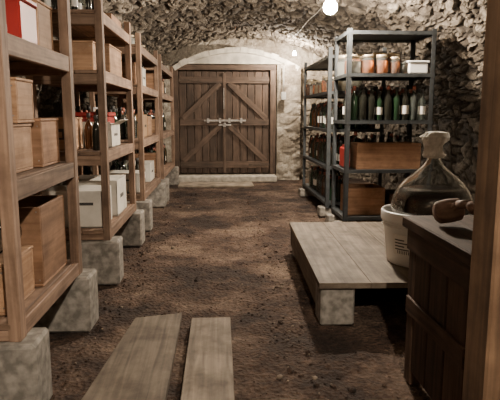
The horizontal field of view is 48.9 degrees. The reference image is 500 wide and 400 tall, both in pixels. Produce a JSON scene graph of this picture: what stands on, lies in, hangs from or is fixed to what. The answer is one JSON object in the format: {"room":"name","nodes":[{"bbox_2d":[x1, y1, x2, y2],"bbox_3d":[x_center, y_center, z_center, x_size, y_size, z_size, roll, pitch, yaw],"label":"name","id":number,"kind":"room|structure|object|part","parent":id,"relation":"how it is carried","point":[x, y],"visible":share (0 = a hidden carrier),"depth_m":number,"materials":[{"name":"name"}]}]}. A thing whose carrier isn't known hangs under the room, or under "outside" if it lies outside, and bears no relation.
{"room":"wine cellar","nodes":[
{"label":"wine cellar","id":0,"kind":"room"},
{"bbox_2d":[43,161,111,190],"bbox_3d":[-1.918,0.039,3.549,0.072,1.100,12.000,0,9,-3],"label":"wall","id":1,"kind":"structure","parent":0,"point":[87,170],"depth_m":7.21,"materials":[{"name":"stone"}]},
{"bbox_2d":[49,178,431,399],"bbox_3d":[0.180,0.541,3.741,4.350,0.051,12.100,0,9,-3],"label":"floor","id":2,"kind":"structure","parent":0,"point":[220,251],"depth_m":3.22,"materials":[{"name":"soil"}]},
{"bbox_2d":[0,327,52,399],"bbox_3d":[-1.063,0.651,2.044,0.585,0.290,0.190,-1,9,-4],"label":"concrete block","id":3,"kind":"object","parent":2,"relation":"on","point":[25,365],"visible":1,"depth_m":1.97,"materials":[{"name":"grey concrete"}]},
{"bbox_2d":[0,0,82,341],"bbox_3d":[-1.087,-0.320,2.293,0.480,1.548,0.900,0,9,-3],"label":"shelving rack","id":4,"kind":"object","parent":3,"relation":"on","point":[18,56],"visible":0.88,"depth_m":2.14,"materials":[{"name":"brown wood"}]},
{"bbox_2d":[0,245,34,315],"bbox_3d":[-1.090,0.312,2.167,0.376,0.198,0.306,0,9,-3],"label":"wooden crate","id":5,"kind":"object","parent":4,"relation":"in","point":[26,250],"visible":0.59,"depth_m":2.22,"materials":[{"name":"brown wood"}]},
{"bbox_2d":[0,222,21,252],"bbox_3d":[-0.992,0.142,2.175,0.124,0.124,0.164,0,9,-3],"label":"round tin","id":6,"kind":"object","parent":5,"relation":"on","point":[0,222],"visible":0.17,"depth_m":2.10,"materials":[{"name":"clear glass"}]},
{"bbox_2d":[5,0,36,43],"bbox_3d":[-1.031,-0.742,2.220,0.280,0.224,0.210,0,9,-3],"label":"tin box","id":7,"kind":"object","parent":4,"relation":"on","point":[20,14],"visible":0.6,"depth_m":2.16,"materials":[{"name":"paint"}]},
{"bbox_2d":[13,123,32,173],"bbox_3d":[-1.093,-0.199,2.149,0.356,0.193,0.386,0,9,-3],"label":"wooden crate","id":8,"kind":"object","parent":4,"relation":"in","point":[22,138],"visible":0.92,"depth_m":2.24,"materials":[{"name":"brown wood"}]},
{"bbox_2d":[10,77,34,122],"bbox_3d":[-1.044,-0.402,2.232,0.266,0.178,0.206,0,9,-3],"label":"box","id":9,"kind":"object","parent":8,"relation":"on","point":[21,88],"visible":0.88,"depth_m":2.21,"materials":[{"name":"brown wood"}]},
{"bbox_2d":[18,195,66,286],"bbox_3d":[-1.101,0.178,2.535,0.390,0.350,0.372,0,9,-3],"label":"wooden crate","id":10,"kind":"object","parent":4,"relation":"in","point":[41,217],"visible":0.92,"depth_m":2.45,"materials":[{"name":"brown wood"}]},
{"bbox_2d":[31,0,53,50],"bbox_3d":[-1.070,-0.774,2.467,0.306,0.213,0.226,0,9,-3],"label":"box","id":11,"kind":"object","parent":4,"relation":"on","point":[43,11],"visible":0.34,"depth_m":2.46,"materials":[{"name":"brown wood"}]},
{"bbox_2d":[27,118,59,166],"bbox_3d":[-1.089,-0.268,2.529,0.346,0.213,0.276,0,9,-3],"label":"box","id":12,"kind":"object","parent":4,"relation":"on","point":[44,131],"visible":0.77,"depth_m":2.46,"materials":[{"name":"brown wood"}]},
{"bbox_2d":[33,268,98,332],"bbox_3d":[-1.108,0.523,2.873,0.585,0.290,0.190,0,9,-2],"label":"concrete block","id":13,"kind":"object","parent":2,"relation":"on","point":[76,309],"visible":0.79,"depth_m":2.79,"materials":[{"name":"grey concrete"}]},
{"bbox_2d":[66,236,123,284],"bbox_3d":[-1.151,0.402,3.652,0.585,0.290,0.190,-1,9,-5],"label":"concrete block","id":14,"kind":"object","parent":2,"relation":"on","point":[106,256],"visible":0.42,"depth_m":3.57,"materials":[{"name":"grey concrete"}]},
{"bbox_2d":[25,0,135,240],"bbox_3d":[-1.181,-0.586,4.020,0.480,1.548,1.140,0,9,-3],"label":"shelving rack","id":15,"kind":"object","parent":14,"relation":"on","point":[94,24],"visible":0.57,"depth_m":3.57,"materials":[{"name":"brown wood"}]},
{"bbox_2d":[38,117,82,150],"bbox_3d":[-1.262,-0.445,3.677,0.226,0.213,0.276,0,9,-3],"label":"wooden crate","id":16,"kind":"object","parent":15,"relation":"in","point":[79,128],"visible":0.22,"depth_m":3.65,"materials":[{"name":"brown wood"}]},
{"bbox_2d":[44,0,93,9],"bbox_3d":[-1.154,-1.302,3.621,0.298,0.185,0.380,0,9,-3],"label":"wine bottles","id":17,"kind":"object","parent":15,"relation":"in","point":[74,4],"visible":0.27,"depth_m":3.46,"materials":[{"name":"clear glass"}]},
{"bbox_2d":[53,40,95,69],"bbox_3d":[-1.187,-0.933,3.596,0.376,0.183,0.256,0,9,-3],"label":"wooden crate","id":18,"kind":"object","parent":15,"relation":"in","point":[83,51],"visible":0.28,"depth_m":3.48,"materials":[{"name":"brown wood"}]},
{"bbox_2d":[42,185,111,227],"bbox_3d":[-1.178,0.039,3.782,0.391,0.244,0.321,0,9,-3],"label":"cardboard box","id":19,"kind":"object","parent":15,"relation":"in","point":[90,196],"visible":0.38,"depth_m":3.63,"materials":[{"name":"grey cardboard"}]},
{"bbox_2d":[84,110,99,149],"bbox_3d":[-1.036,-0.470,3.680,0.096,0.261,0.247,-5,10,-30],"label":"wine bottles","id":20,"kind":"object","parent":15,"relation":"in","point":[91,131],"visible":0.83,"depth_m":3.65,"materials":[{"name":"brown glass"}]},
{"bbox_2d":[75,106,117,122],"bbox_3d":[-1.237,-0.600,4.392,0.331,0.302,0.238,0,9,-3],"label":"wine bottles","id":21,"kind":"object","parent":15,"relation":"in","point":[112,109],"visible":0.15,"depth_m":4.37,"materials":[{"name":"clear glass"}]},
{"bbox_2d":[78,175,126,215],"bbox_3d":[-1.168,-0.041,4.236,0.361,0.264,0.401,0,9,-3],"label":"cardboard box","id":22,"kind":"object","parent":15,"relation":"in","point":[117,182],"visible":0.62,"depth_m":4.10,"materials":[{"name":"grey cardboard"}]},
{"bbox_2d":[82,119,127,146],"bbox_3d":[-1.124,-0.493,4.048,0.396,0.195,0.378,0,9,-3],"label":"cardboard box","id":23,"kind":"object","parent":15,"relation":"in","point":[113,128],"visible":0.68,"depth_m":3.95,"materials":[{"name":"grey cardboard"}]},
{"bbox_2d":[75,107,115,122],"bbox_3d":[-1.133,-0.547,4.059,0.240,0.272,0.280,0,9,-3],"label":"toolbox","id":24,"kind":"object","parent":23,"relation":"in","point":[110,118],"visible":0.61,"depth_m":3.92,"materials":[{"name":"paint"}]},
{"bbox_2d":[104,43,121,76],"bbox_3d":[-1.174,-1.025,4.094,0.356,0.213,0.486,0,9,-3],"label":"wooden crate","id":25,"kind":"object","parent":15,"relation":"in","point":[113,62],"visible":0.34,"depth_m":4.00,"materials":[{"name":"brown wood"}]},
{"bbox_2d":[105,13,120,26],"bbox_3d":[-1.167,-1.342,4.186,0.300,0.090,0.402,0,9,-3],"label":"wooden crate","id":26,"kind":"object","parent":15,"relation":"in","point":[110,15],"visible":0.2,"depth_m":4.11,"materials":[{"name":"brown wood"}]},
{"bbox_2d":[114,209,144,245],"bbox_3d":[-1.210,0.238,4.718,0.585,0.290,0.190,0,9,-2],"label":"concrete block","id":27,"kind":"object","parent":2,"relation":"on","point":[132,231],"visible":0.42,"depth_m":4.64,"materials":[{"name":"grey concrete"}]},
{"bbox_2d":[82,313,181,399],"bbox_3d":[-0.514,0.757,2.120,0.387,0.033,1.709,0,9,-3],"label":"wooden plank","id":28,"kind":"object","parent":2,"relation":"on","point":[140,367],"visible":1,"depth_m":2.36,"materials":[{"name":"brown wood"}]},
{"bbox_2d":[127,199,152,230],"bbox_3d":[-1.241,0.148,5.300,0.585,0.290,0.190,-1,9,-4],"label":"concrete block","id":29,"kind":"object","parent":2,"relation":"on","point":[146,205],"visible":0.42,"depth_m":5.22,"materials":[{"name":"grey concrete"}]},
{"bbox_2d":[89,33,160,200],"bbox_3d":[-1.280,-0.865,5.826,0.480,1.548,1.460,0,9,-3],"label":"shelving rack","id":30,"kind":"object","parent":29,"relation":"on","point":[139,54],"visible":0.45,"depth_m":5.23,"materials":[{"name":"brown wood"}]},
{"bbox_2d":[109,170,139,192],"bbox_3d":[-1.254,-0.187,5.442,0.361,0.185,0.336,0,9,-3],"label":"cardboard box","id":31,"kind":"object","parent":30,"relation":"in","point":[112,172],"visible":0.29,"depth_m":5.29,"materials":[{"name":"grey cardboard"}]},
{"bbox_2d":[110,156,138,169],"bbox_3d":[-1.306,-0.313,5.867,0.332,0.303,0.408,0,9,-3],"label":"wine bottles","id":32,"kind":"object","parent":30,"relation":"in","point":[116,164],"visible":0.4,"depth_m":5.75,"materials":[{"name":"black glass"}]},
{"bbox_2d":[115,107,137,138],"bbox_3d":[-1.284,-0.753,5.358,0.330,0.309,0.327,0,9,-3],"label":"wine bottles","id":33,"kind":"object","parent":30,"relation":"in","point":[122,112],"visible":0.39,"depth_m":5.32,"materials":[{"name":"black glass"}]},
{"bbox_2d":[122,63,135,83],"bbox_3d":[-1.256,-1.207,5.315,0.366,0.200,0.399,0,9,-3],"label":"wooden crate","id":34,"kind":"object","parent":30,"relation":"in","point":[123,64],"visible":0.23,"depth_m":5.13,"materials":[{"name":"brown wood"}]},
{"bbox_2d":[126,115,147,136],"bbox_3d":[-1.276,-0.777,5.762,0.361,0.233,0.291,0,9,-3],"label":"cardboard box","id":35,"kind":"object","parent":30,"relation":"in","point":[144,116],"visible":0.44,"depth_m":5.70,"materials":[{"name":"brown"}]},
{"bbox_2d":[121,160,154,181],"bbox_3d":[-1.302,-0.334,6.314,0.361,0.208,0.388,0,9,-3],"label":"cardboard box","id":36,"kind":"object","parent":30,"relation":"in","point":[149,164],"visible":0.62,"depth_m":6.15,"materials":[{"name":"grey cardboard"}]},
{"bbox_2d":[131,35,145,48],"bbox_3d":[-1.265,-1.569,5.622,0.310,0.100,0.980,0,9,-3],"label":"glass jars","id":37,"kind":"object","parent":30,"relation":"on","point":[132,36],"visible":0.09,"depth_m":5.16,"materials":[{"name":"clear glass"}]},
{"bbox_2d":[142,67,145,85],"bbox_3d":[-1.276,-1.263,5.693,0.361,0.195,0.255,0,9,-3],"label":"cardboard box","id":38,"kind":"object","parent":30,"relation":"in","point":[143,69],"visible":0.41,"depth_m":5.66,"materials":[{"name":"grey cardboard"}]},
{"bbox_2d":[147,116,151,135],"bbox_3d":[-1.296,-0.823,6.127,0.366,0.213,0.332,0,9,-3],"label":"wooden crate","id":39,"kind":"object","parent":30,"relation":"in","point":[149,120],"visible":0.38,"depth_m":6.10,"materials":[{"name":"brown wood"}]},
{"bbox_2d":[146,182,166,206],"bbox_3d":[-1.317,-0.066,6.682,0.585,0.290,0.190,0,9,-3],"label":"concrete block","id":40,"kind":"object","parent":2,"relation":"on","point":[158,196],"visible":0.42,"depth_m":6.60,"materials":[{"name":"grey concrete"}]},
{"bbox_2d":[161,178,168,201],"bbox_3d":[-1.339,-0.127,7.077,0.585,0.290,0.190,-1,9,-5],"label":"concrete block","id":41,"kind":"object","parent":2,"relation":"on","point":[166,180],"visible":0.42,"depth_m":7.01,"materials":[{"name":"grey concrete"}]},
{"bbox_2d":[123,54,174,178],"bbox_3d":[-1.386,-1.163,7.750,0.480,1.548,1.760,0,9,-3],"label":"shelving rack","id":42,"kind":"object","parent":41,"relation":"on","point":[163,71],"visible":0.34,"depth_m":7.40,"materials":[{"name":"brown wood"}]},
{"bbox_2d":[135,153,155,172],"bbox_3d":[-1.352,-0.489,7.223,0.366,0.238,0.357,0,9,-3],"label":"wooden crate","id":43,"kind":"object","parent":42,"relation":"in","point":[147,156],"visible":0.09,"depth_m":7.04,"materials":[{"name":"brown wood"}]},
{"bbox_2d":[136,110,154,118],"bbox_3d":[-1.402,-1.089,7.563,0.328,0.300,0.410,0,9,-3],"label":"wine bottles","id":44,"kind":"object","parent":42,"relation":"in","point":[151,113],"visible":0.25,"depth_m":7.53,"materials":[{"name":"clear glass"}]},
{"bbox_2d":[137,147,153,152],"bbox_3d":[-1.401,-0.584,7.619,0.331,0.305,0.328,0,9,-3],"label":"wine bottles","id":45,"kind":"object","parent":42,"relation":"in","point":[145,148],"visible":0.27,"depth_m":7.56,"materials":[{"name":"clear glass"}]},
{"bbox_2d":[146,73,153,88],"bbox_3d":[-1.353,-1.499,7.089,0.366,0.234,0.401,0,9,-3],"label":"wooden crate","id":46,"kind":"object","parent":42,"relation":"in","point":[149,76],"visible":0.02,"depth_m":6.89,"materials":[{"name":"brown wood"}]},
{"bbox_2d":[147,145,155,152],"bbox_3d":[-1.423,-0.643,7.989,0.324,0.309,0.244,0,9,-3],"label":"wine bottles","id":47,"kind":"object","parent":42,"relation":"in","point":[148,146],"visible":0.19,"depth_m":7.89,"materials":[{"name":"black glass"}]},
{"bbox_2d":[152,119,154,132],"bbox_3d":[-1.351,-0.962,7.139,0.366,0.177,0.335,0,9,-3],"label":"wooden crate","id":48,"kind":"object","parent":42,"relation":"in","point":[153,120],"visible":0.02,"depth_m":6.98,"materials":[{"name":"brown wood"}]},
{"bbox_2d":[146,111,165,130],"bbox_3d":[-1.441,-1.202,8.288,0.330,0.301,0.326,0,9,-3],"label":"wine bottles","id":49,"kind":"object","parent":42,"relation":"in","point":[164,119],"visible":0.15,"depth_m":8.18,"materials":[{"name":"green glass"}]},
{"bbox_2d":[146,143,166,164],"bbox_3d":[-1.442,-0.703,8.381,0.330,0.306,0.328,0,9,-3],"label":"wine bottles","id":50,"kind":"object","parent":42,"relation":"in","point":[152,145],"visible":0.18,"depth_m":8.38,"materials":[{"name":"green glass"}]},
{"bbox_2d":[165,166,178,184],"bbox_3d":[-1.431,-0.386,8.754,0.585,0.290,0.190,-1,9,-4],"label":"concrete block","id":51,"kind":"object","parent":2,"relation":"on","point":[173,175],"visible":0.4,"depth_m":8.68,"materials":[{"name":"grey concrete"}]},
{"bbox_2d":[180,317,234,399],"bbox_3d":[-0.162,0.762,2.105,0.205,0.032,1.640,0,9,-3],"label":"wooden plank","id":52,"kind":"object","parent":2,"relation":"on","point":[208,371],"visible":1,"depth_m":2.38,"materials":[{"name":"brown wood"}]},
{"bbox_2d":[178,182,253,187],"bbox_3d":[-0.541,-0.244,8.754,1.180,0.030,0.510,-1,9,-4],"label":"paving slab","id":53,"kind":"object","parent":2,"relation":"on","point":[181,184],"visible":1,"depth_m":8.65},
{"bbox_2d":[179,174,276,182],"bbox_3d":[-0.417,-0.363,9.229,1.720,0.100,0.290,0,9,-3],"label":"stone threshold","id":54,"kind":"object","parent":2,"relation":"on","point":[239,177],"visible":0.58,"depth_m":9.10,"materials":[{"name":"stone"}]},
{"bbox_2d":[298,188,313,196],"bbox_3d":[0.785,-0.108,7.576,0.220,0.100,0.160,0,9,-3],"label":"concrete block","id":55,"kind":"object","parent":2,"relation":"on","point":[302,192],"visible":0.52,"depth_m":7.50,"materials":[{"name":"grey concrete"}]},
{"bbox_2d":[317,205,336,216],"bbox_3d":[0.867,0.121,6.096,0.220,0.100,0.160,0,9,-3],"label":"concrete block","id":56,"kind":"object","parent":2,"relation":"on","point":[321,210],"visible":0.58,"depth_m":6.02,"materials":[{"name":"grey concrete"}]},
{"bbox_2d":[302,47,386,207],"bbox_3d":[1.081,-0.886,6.712,0.614,1.698,1.704,0,9,-3],"label":"metal shelving rack","id":57,"kind":"object","parent":56,"relation":"on","point":[326,63],"visible":0.51,"depth_m":5.99,"materials":[{"name":"grey metal"}]},
{"bbox_2d":[309,166,343,200],"bbox_3d":[0.948,-0.249,6.768,0.246,0.303,1.508,0,9,-3],"label":"wine bottles","id":58,"kind":"object","parent":57,"relation":"in","point":[316,177],"visible":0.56,"depth_m":6.54,"materials":[{"name":"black glass"}]},
{"bbox_2d":[306,74,361,95],"bbox_3d":[0.986,-1.389,6.625,0.410,0.219,1.561,0,9,-3],"label":"glass jars","id":59,"kind":"object","parent":57,"relation":"in","point":[313,86],"visible":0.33,"depth_m":6.20,"materials":[{"name":"brown glass"}]},
{"bbox_2d":[308,133,370,165],"bbox_3d":[1.075,-0.639,6.716,0.503,0.308,1.520,0,9,-3],"label":"wine bottles","id":60,"kind":"object","parent":57,"relation":"in","point":[317,144],"visible":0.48,"depth_m":6.57,"materials":[{"name":"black glass"}]},
{"bbox_2d":[309,101,374,128],"bbox_3d":[1.074,-1.034,6.655,0.502,0.308,1.518,0,9,-3],"label":"wine bottles","id":61,"kind":"object","parent":57,"relation":"in","point":[318,113],"visible":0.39,"depth_m":6.32,"materials":[{"name":"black glass"}]},
{"bbox_2d":[325,213,341,221],"bbox_3d":[0.892,0.193,5.632,0.220,0.100,0.160,0,9,-3],"label":"concrete block","id":62,"kind":"object","parent":2,"relation":"on","point":[329,217],"visible":0.34,"depth_m":5.55,"materials":[{"name":"grey concrete"}]},
{"bbox_2d":[315,283,354,324],"bbox_3d":[0.456,0.548,2.972,0.180,0.209,0.170,0,9,-3],"label":"concrete block","id":63,"kind":"object","parent":2,"relation":"on","point":[332,306],"visible":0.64,"depth_m":2.89,"materials":[{"name":"grey concrete"}]},
{"bbox_2d":[402,215,473,399],"bbox_3d":[0.885,0.454,2.009,0.475,0.690,0.670,0,9,-3],"label":"wooden cabinet","id":64,"kind":"object","parent":2,"relation":"on","point":[436,307],"visible":0.66,"depth_m":1.98,"materials":[{"name":"brown wood"}]},
{"bbox_2d":[432,198,473,223],"bbox_3d":[0.744,0.044,1.996,0.109,0.107,0.205,0,9,-3],"label":"mallet","id":65,"kind":"object","parent":64,"relation":"on","point":[451,210],"depth_m":2.01,"materials":[{"name":"brown wood"}]},
{"bbox_2d":[462,0,499,399],"bbox_3d":[0.639,-0.235,1.296,0.142,2.270,0.120,0,9,-3],"label":"wooden post","id":66,"kind":"object","parent":2,"relation":"on","point":[481,380],"visible":1,"depth_m":1.33,"materials":[{"name":"brown wood"}]},
{"bbox_3d":[0.915,0.257,5.217,0.220,0.100,0.160,0,9,-3],"label":"concrete block","id":67,"kind":"object","parent":2,"relation":"on","visible":0},
{"bbox_2d":[331,28,436,221],"bbox_3d":[1.253,-0.698,5.296,0.804,1.758,0.574,0,9,-3],"label":"metal shelving rack","id":68,"kind":"object","parent":67,"relation":"on","point":[364,36],"visible":0.72,"depth_m":5.08,"materials":[{"name":"grey metal"}]},
{"bbox_2d":[339,144,349,167],"bbox_3d":[0.910,-0.427,5.284,0.060,0.228,0.220,0,9,-3],"label":"jerrycan","id":69,"kind":"object","parent":68,"relation":"on","point":[341,158],"visible":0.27,"depth_m":5.25,"materials":[{"name":"paint"}]},
{"bbox_2d":[340,184,384,214],"bbox_3d":[1.090,-0.010,5.357,0.350,0.260,0.342,0,9,-3],"label":"wooden crate","id":70,"kind":"object","parent":68,"relation":"in","point":[363,199],"visible":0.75,"depth_m":5.19,"materials":[{"name":"brown wood"}]},
{"bbox_2d":[337,52,400,75],"bbox_3d":[1.143,-1.289,5.212,0.561,0.212,0.514,0,9,-3],"label":"glass jars","id":71,"kind":"object","parent":68,"relation":"on","point":[377,62],"visible":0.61,"depth_m":4.99,"materials":[{"name":"orange glass"}]},
{"bbox_2d":[352,131,409,141],"bbox_3d":[1.304,-0.511,5.462,0.588,0.338,0.166,0,9,-3],"label":"wine bottles","id":72,"kind":"object","parent":68,"relation":"in","point":[389,134],"visible":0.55,"depth_m":5.41,"materials":[{"name":"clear glass"}]},
{"bbox_2d":[342,84,425,119],"bbox_3d":[1.257,-0.926,5.239,0.714,0.327,0.475,0,9,-3],"label":"wine bottles","id":73,"kind":"object","parent":68,"relation":"in","point":[375,103],"visible":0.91,"depth_m":5.03,"materials":[{"name":"green glass"}]},
{"bbox_2d":[350,142,420,168],"bbox_3d":[1.279,-0.424,5.222,0.600,0.240,0.262,0,9,-3],"label":"box","id":74,"kind":"object","parent":68,"relation":"in","point":[363,155],"visible":0.98,"depth_m":5.10,"materials":[{"name":"brown wood"}]},
{"bbox_2d":[385,189,395,204],"bbox_3d":[1.465,0.017,5.382,0.300,0.200,0.342,0,9,-3],"label":"wooden crate","id":75,"kind":"object","parent":68,"relation":"in","point":[389,193],"visible":0.16,"depth_m":5.31,"materials":[{"name":"brown wood"}]},
{"bbox_2d":[401,60,429,72],"bbox_3d":[1.526,-1.234,5.162,0.200,0.118,0.340,0,9,-3],"label":"plastic storage box","id":76,"kind":"object","parent":68,"relation":"on","point":[410,66],"visible":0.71,"depth_m":5.01,"materials":[{"name":"white plastic"}]},
{"bbox_3d":[1.305,0.541,3.018,0.180,0.209,0.170,0,9,-3],"label":"concrete block","id":77,"kind":"object","parent":2,"relation":"on","visible":0},
{"bbox_2d":[289,222,408,301],"bbox_3d":[0.873,0.393,3.675,1.069,0.182,1.640,0,9,-1],"label":"wooden platform","id":78,"kind":"object","parent":77,"relation":"on","point":[330,255],"visible":0.48,"depth_m":3.42,"materials":[{"name":"brown wood"}]},
{"bbox_2d":[381,204,411,267],"bbox_3d":[1.030,0.207,3.250,0.508,0.310,0.508,0,9,-3],"label":"plastic tub","id":79,"kind":"object","parent":78,"relation":"on","point":[397,252],"visible":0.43,"depth_m":3.14,"materials":[{"name":"white plastic"}]},
{"bbox_2d":[390,131,472,215],"bbox_3d":[1.065,-0.028,3.216,0.464,0.742,0.464,0,9,-3],"label":"demijohn","id":80,"kind":"object","parent":79,"relation":"in","point":[432,182],"depth_m":3.10,"materials":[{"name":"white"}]},
{"bbox_3d":[1.073,-0.321,3.178,0.173,0.152,0.171,0,9,-3],"label":"paper bottle cap","id":81,"kind":"part","parent":80,"relation":"part of","materials":[{"name":"beige paper"}]},
{"bbox_2d":[122,38,361,178],"bbox_3d":[-0.144,-1.557,9.460,4.250,2.450,0.066,0,9,-3],"label":"wall","id":82,"kind":"structure","parent":0,"point":[286,52],"depth_m":9.38,"materials":[{"name":"paint"}]},
{"bbox_2d":[162,66,171,161],"bbox_3d":[-1.433,-1.280,9.271,0.250,1.900,0.217,0,9,-3],"label":"trim","id":83,"kind":"structure","parent":82,"relation":"attached to","point":[166,106],"depth_m":9.16,"materials":[{"name":"stone"}]},
{"bbox_2d":[172,64,275,173],"bbox_3d":[-0.430,-1.355,9.315,1.730,1.825,0.135,0,9,-3],"label":"door","id":84,"kind":"structure","parent":82,"relation":"in","point":[231,99],"depth_m":9.31,"materials":[{"name":"brown wood"}]},
{"bbox_2d":[173,47,298,70],"bbox_3d":[-0.229,-2.345,9.168,2.114,0.384,0.166,0,9,-3],"label":"trim","id":85,"kind":"structure","parent":82,"relation":"attached to","point":[231,55],"depth_m":9.11,"materials":[{"name":"paint"}]},
{"bbox_2d":[281,66,285,99],"bbox_3d":[0.559,-1.936,9.096,0.080,0.550,0.042,0,9,-3],"label":"switch box","id":86,"kind":"object","parent":82,"relation":"attached to","point":[283,94],"visible":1,"depth_m":9.11,"materials":[{"name":"grey plastic"}]},
{"bbox_2d":[275,64,300,179],"bbox_3d":[0.649,-1.312,9.380,0.400,1.930,0.218,0,9,-3],"label":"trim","id":87,"kind":"structure","parent":82,"relation":"attached to","point":[287,157],"depth_m":9.30,"materials":[{"name":"stone"}]},
{"bbox_2d":[10,0,486,117],"bbox_3d":[0.181,-1.182,3.475,4.263,1.335,12.000,0,9,-3],"label":"ceiling","id":88,"kind":"structure","parent":0,"point":[164,26],"depth_m":6.05,"materials":[{"name":"stone"}]},
{"bbox_2d":[323,0,336,13],"bbox_3d":[0.686,-1.775,4.678,0.120,0.380,0.120,0,9,-3],"label":"ceiling light bulb","id":89,"kind":"object","parent":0,"point":[330,6],"depth_m":4.66,"materials":[{"name":"white glass"}]},
{"bbox_2d":[359,118,479,202],"bbox_3d":[2.279,0.004,3.773,0.072,1.100,12.000,0,9,-3],"label":"wall","id":90,"kind":"structure","parent":0,"point":[461,151],"depth_m":5.90,"materials":[{"name":"stone"}]}
]}

